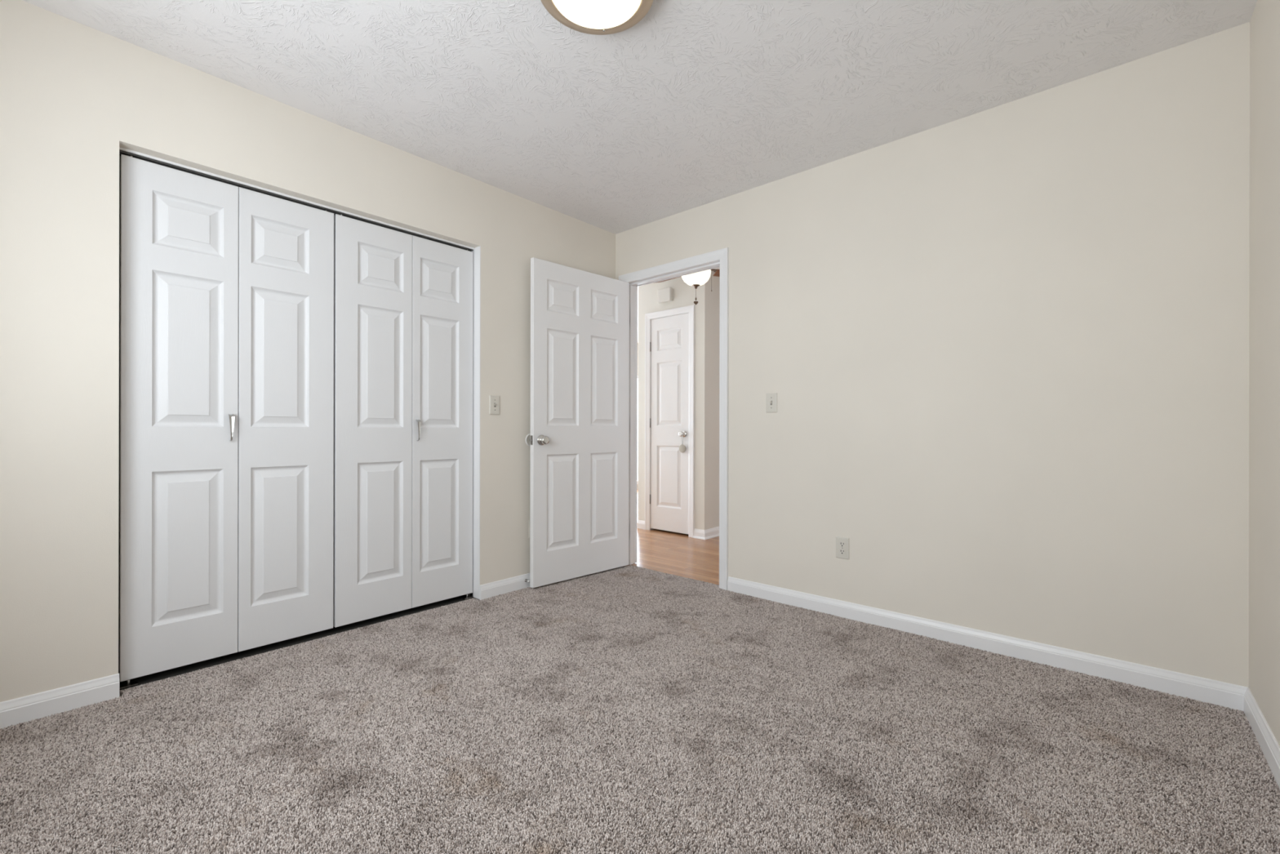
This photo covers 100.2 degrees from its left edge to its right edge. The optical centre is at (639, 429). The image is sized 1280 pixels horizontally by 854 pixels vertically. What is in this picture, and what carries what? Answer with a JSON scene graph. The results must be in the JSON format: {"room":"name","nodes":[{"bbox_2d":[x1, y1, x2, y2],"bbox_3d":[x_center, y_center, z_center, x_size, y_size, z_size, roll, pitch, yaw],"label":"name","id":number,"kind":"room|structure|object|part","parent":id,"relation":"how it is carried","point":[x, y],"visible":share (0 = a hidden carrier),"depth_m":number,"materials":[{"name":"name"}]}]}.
{"room":"empty bedroom","nodes":[
{"label":"empty bedroom","id":0,"kind":"room"},
{"bbox_2d":[118,154,475,691],"bbox_3d":[-1.726,-0.252,2.923,0.796,2.600,3.010,0,0,42],"label":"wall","id":1,"kind":"structure","parent":0,"point":[164,674],"depth_m":2.53,"materials":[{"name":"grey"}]},
{"bbox_2d":[0,0,719,702],"bbox_3d":[-0.731,-0.228,3.979,0.833,2.444,5.910,0,0,42],"label":"wall","id":2,"kind":"structure","parent":0,"point":[73,94],"depth_m":1.96,"materials":[{"name":"beige paint"}]},
{"bbox_2d":[0,673,119,728],"bbox_3d":[-2.153,0.950,1.735,0.014,0.090,0.667,0,0,42],"label":"baseboard","id":3,"kind":"structure","parent":2,"relation":"attached to","point":[15,711],"depth_m":1.87,"materials":[{"name":"white wood"}]},
{"bbox_2d":[119,154,333,688],"bbox_3d":[-1.735,-0.037,2.315,0.061,2.051,0.749,0,0,42],"label":"bifold door","id":4,"kind":"structure","parent":2,"relation":"in","point":[227,291],"depth_m":2.27,"materials":[{"name":"white wood"}]},
{"bbox_3d":[-1.743,-0.009,2.281,0.028,0.115,0.020,0,0,42],"label":"handle","id":5,"kind":"part","parent":4,"relation":"part of","materials":[{"name":"silver metal"}]},
{"bbox_2d":[119,150,473,251],"bbox_3d":[-1.496,-1.065,2.608,0.024,0.014,1.511,0,0,42],"label":"door track","id":6,"kind":"object","parent":2,"relation":"attached to","point":[121,152],"visible":0.57,"depth_m":2.43,"materials":[{"name":"grey metal"}]},
{"bbox_2d":[119,146,474,249],"bbox_3d":[-1.480,-1.068,2.595,0.006,0.009,1.511,0,0,42],"label":"trim","id":7,"kind":"structure","parent":2,"relation":"attached to","point":[120,148],"depth_m":2.42,"materials":[{"name":"white wood"}]},
{"bbox_2d":[333,213,473,626],"bbox_3d":[-1.233,-0.037,2.882,0.061,2.051,0.748,0,0,42],"label":"bifold door","id":8,"kind":"structure","parent":2,"relation":"in","point":[402,528],"depth_m":2.84,"materials":[{"name":"white wood"}]},
{"bbox_3d":[-1.199,0.003,2.895,0.028,0.115,0.020,0,0,42],"label":"handle","id":9,"kind":"part","parent":8,"relation":"part of","materials":[{"name":"silver metal"}]},
{"bbox_2d":[468,245,480,599],"bbox_3d":[-0.977,-0.041,3.159,0.116,2.061,0.004,0,0,42],"label":"trim","id":10,"kind":"structure","parent":2,"relation":"attached to","point":[477,251],"depth_m":3.14,"materials":[{"name":"white wood"}]},
{"bbox_2d":[488,395,499,414],"bbox_3d":[-0.863,-0.147,3.188,0.018,0.114,0.070,0,0,42],"label":"light switch","id":11,"kind":"object","parent":2,"relation":"attached to","point":[494,400],"visible":1,"depth_m":3.19,"materials":[{"name":"grey plastic"}]},
{"bbox_2d":[480,573,529,599],"bbox_3d":[-0.555,0.953,3.540,0.014,0.090,1.132,0,0,42],"label":"baseboard","id":12,"kind":"structure","parent":2,"relation":"attached to","point":[487,590],"depth_m":3.23,"materials":[{"name":"white wood"}]},
{"bbox_2d":[525,433,530,446],"bbox_3d":[-0.692,0.065,3.390,0.006,0.080,0.080,0,0,42],"label":"bumper cover","id":13,"kind":"object","parent":2,"relation":"attached to","point":[528,436],"visible":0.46,"depth_m":3.38,"materials":[{"name":"white plastic"}]},
{"bbox_2d":[529,257,629,587],"bbox_3d":[-0.376,-0.043,3.594,0.833,2.042,0.130,0,0,-45],"label":"door","id":14,"kind":"structure","parent":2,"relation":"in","point":[580,319],"depth_m":3.55,"materials":[{"name":"white wood"}]},
{"bbox_3d":[-0.674,0.065,3.311,0.011,0.058,0.025,0,0,-45],"label":"latch plate","id":15,"kind":"part","parent":14,"relation":"part of","materials":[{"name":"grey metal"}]},
{"bbox_3d":[-0.597,0.065,3.325,0.066,0.066,0.055,0,0,-45],"label":"knob","id":16,"kind":"part","parent":14,"relation":"part of","materials":[{"name":"silver metal"}]},
{"bbox_2d":[636,520,644,528],"bbox_3d":[0.014,0.958,5.372,0.104,0.090,0.014,0,0,42],"label":"baseboard","id":17,"kind":"structure","parent":2,"relation":"attached to","point":[641,524],"depth_m":5.37,"materials":[{"name":"white wood"}]},
{"bbox_2d":[649,312,688,533],"bbox_3d":[0.273,-0.058,5.139,0.485,2.070,0.096,0,0,42],"label":"door","id":18,"kind":"structure","parent":2,"relation":"in","point":[669,335],"depth_m":5.15,"materials":[{"name":"white wood"}]},
{"bbox_2d":[679,439,685,452],"bbox_3d":[0.398,0.121,5.011,0.078,0.190,0.014,0,0,42],"label":"hanging ornament","id":19,"kind":"object","parent":18,"relation":"hanging from","point":[682,448],"visible":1,"depth_m":5.01,"materials":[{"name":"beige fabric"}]},
{"bbox_3d":[0.395,0.040,5.007,0.063,0.063,0.061,0,0,42],"label":"knob","id":20,"kind":"part","parent":18,"relation":"part of","materials":[{"name":"silver metal"}]},
{"bbox_2d":[644,304,694,537],"bbox_3d":[0.313,-0.079,5.180,0.596,2.149,0.128,0,0,42],"label":"door frame","id":21,"kind":"structure","parent":2,"relation":"attached to","point":[690,308],"depth_m":5.05,"materials":[{"name":"white wood"}]},
{"bbox_2d":[636,342,638,488],"bbox_3d":[1.716,-0.246,5.360,7.600,2.600,4.600,0,0,42],"label":"wall","id":22,"kind":"structure","parent":0,"point":[637,343],"depth_m":8.96,"materials":[{"name":"paint"}]},
{"bbox_2d":[657,287,672,302],"bbox_3d":[0.244,-1.292,5.146,0.156,0.128,0.052,0,0,42],"label":"door chime","id":23,"kind":"object","parent":22,"relation":"attached to","point":[664,295],"visible":1,"depth_m":5.12,"materials":[{"name":"white plastic"}]},
{"bbox_2d":[693,526,719,539],"bbox_3d":[1.014,0.956,5.421,0.137,0.082,1.436,0,0,42],"label":"baseboard","id":24,"kind":"structure","parent":22,"relation":"attached to","point":[712,532],"depth_m":4.92,"materials":[{"name":"white wood"}]},
{"bbox_2d":[22,0,1257,234],"bbox_3d":[-0.143,-1.499,1.652,3.348,0.100,3.420,0,0,42],"label":"ceiling","id":25,"kind":"structure","parent":0,"point":[694,104],"depth_m":2.13,"materials":[{"name":"white paint"}]},
{"bbox_2d":[540,0,653,35],"bbox_3d":[-0.141,-1.404,1.719,0.378,0.091,0.378,0,0,42],"label":"ceiling light","id":26,"kind":"object","parent":25,"relation":"attached to","point":[597,17],"visible":1,"depth_m":1.77,"materials":[{"name":"white glass"}]},
{"bbox_3d":[-0.141,-1.384,1.719,0.298,0.051,0.298,0,0,42],"label":"lamp shade","id":27,"kind":"part","parent":26,"relation":"part of","materials":[{"name":"white glass"}]},
{"bbox_2d":[1,488,1278,853],"bbox_3d":[0.583,1.024,4.083,7.400,0.056,7.810,0,0,42],"label":"floor","id":28,"kind":"structure","parent":0,"point":[676,553],"depth_m":3.88,"materials":[{"name":"brown wood"}]},
{"bbox_2d":[0,564,1279,853],"bbox_3d":[-0.123,0.993,1.732,3.199,0.012,3.363,0,0,42],"label":"carpet","id":29,"kind":"structure","parent":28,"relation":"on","point":[900,700],"depth_m":1.65,"materials":[{"name":"grey carpet"}]},
{"bbox_2d":[637,266,719,342],"bbox_3d":[1.723,-1.496,5.365,7.400,0.100,4.385,0,0,42],"label":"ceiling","id":30,"kind":"structure","parent":0,"point":[712,272],"depth_m":6.10,"materials":[{"name":"white paint"}]},
{"bbox_2d":[653,268,719,305],"bbox_3d":[0.376,-1.223,4.332,0.761,0.451,0.827,0,0,42],"label":"ceiling fan","id":31,"kind":"object","parent":30,"relation":"hanging from","point":[696,279],"visible":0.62,"depth_m":4.24,"materials":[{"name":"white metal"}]},
{"bbox_3d":[0.230,-1.271,4.515,0.132,0.006,0.300,-16,11,-43],"label":"blade","id":32,"kind":"part","parent":31,"relation":"part of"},
{"bbox_3d":[0.449,-1.215,4.288,0.242,0.122,0.242,0,0,42],"label":"lamp shade","id":33,"kind":"part","parent":31,"relation":"part of","materials":[{"name":"white glass"}]},
{"bbox_3d":[0.754,-1.270,4.364,0.300,0.006,0.132,0,-12,-14],"label":"blade","id":34,"kind":"part","parent":31,"relation":"part of","materials":[{"name":"brown wood"}]},
{"bbox_2d":[615,22,1249,687],"bbox_3d":[1.024,-0.277,2.977,3.353,2.540,0.115,0,0,42],"label":"wall","id":35,"kind":"structure","parent":0,"point":[1003,349],"depth_m":2.34,"materials":[{"name":"beige paint"}]},
{"bbox_2d":[618,247,728,590],"bbox_3d":[0.239,-0.068,3.672,0.932,2.119,0.151,0,0,42],"label":"door frame","id":36,"kind":"structure","parent":35,"relation":"attached to","point":[718,258],"depth_m":3.52,"materials":[{"name":"white wood"}]},
{"bbox_2d":[765,392,777,413],"bbox_3d":[0.764,-0.157,3.118,0.070,0.114,0.018,0,0,42],"label":"light switch","id":37,"kind":"object","parent":35,"relation":"attached to","point":[771,397],"visible":1,"depth_m":3.12,"materials":[{"name":"grey plastic"}]},
{"bbox_2d":[835,536,849,559],"bbox_3d":[1.077,0.629,2.846,0.070,0.114,0.008,0,0,42],"label":"wall outlet","id":38,"kind":"object","parent":35,"relation":"attached to","point":[842,543],"visible":1,"depth_m":2.84,"materials":[{"name":"grey plastic"}]},
{"bbox_2d":[839,548,845,554],"bbox_3d":[1.075,0.648,2.844,0.034,0.027,0.002,0,0,42],"label":"receptacle","id":39,"kind":"object","parent":38,"relation":"attached to","point":[842,551],"depth_m":2.84,"materials":[{"name":"beige plastic"}]},
{"bbox_2d":[839,541,845,546],"bbox_3d":[1.075,0.609,2.844,0.034,0.027,0.002,0,0,42],"label":"receptacle","id":40,"kind":"object","parent":38,"relation":"attached to","point":[842,544],"depth_m":2.84,"materials":[{"name":"beige plastic"}]},
{"bbox_2d":[727,576,1247,711],"bbox_3d":[1.349,0.956,2.602,2.146,0.090,0.014,0,0,42],"label":"baseboard","id":41,"kind":"structure","parent":35,"relation":"attached to","point":[1231,695],"depth_m":2.33,"materials":[{"name":"white wood"}]},
{"bbox_2d":[1248,0,1279,746],"bbox_3d":[1.103,-0.227,0.620,0.110,2.440,3.310,0,0,42],"label":"wall","id":42,"kind":"structure","parent":0,"point":[1264,22],"depth_m":1.70,"materials":[{"name":"beige paint"}]},
{"bbox_2d":[1243,687,1279,790],"bbox_3d":[1.055,0.956,0.661,0.014,0.090,3.310,0,0,42],"label":"baseboard","id":43,"kind":"structure","parent":42,"relation":"attached to","point":[1266,739],"depth_m":1.66,"materials":[{"name":"white wood"}]}
]}

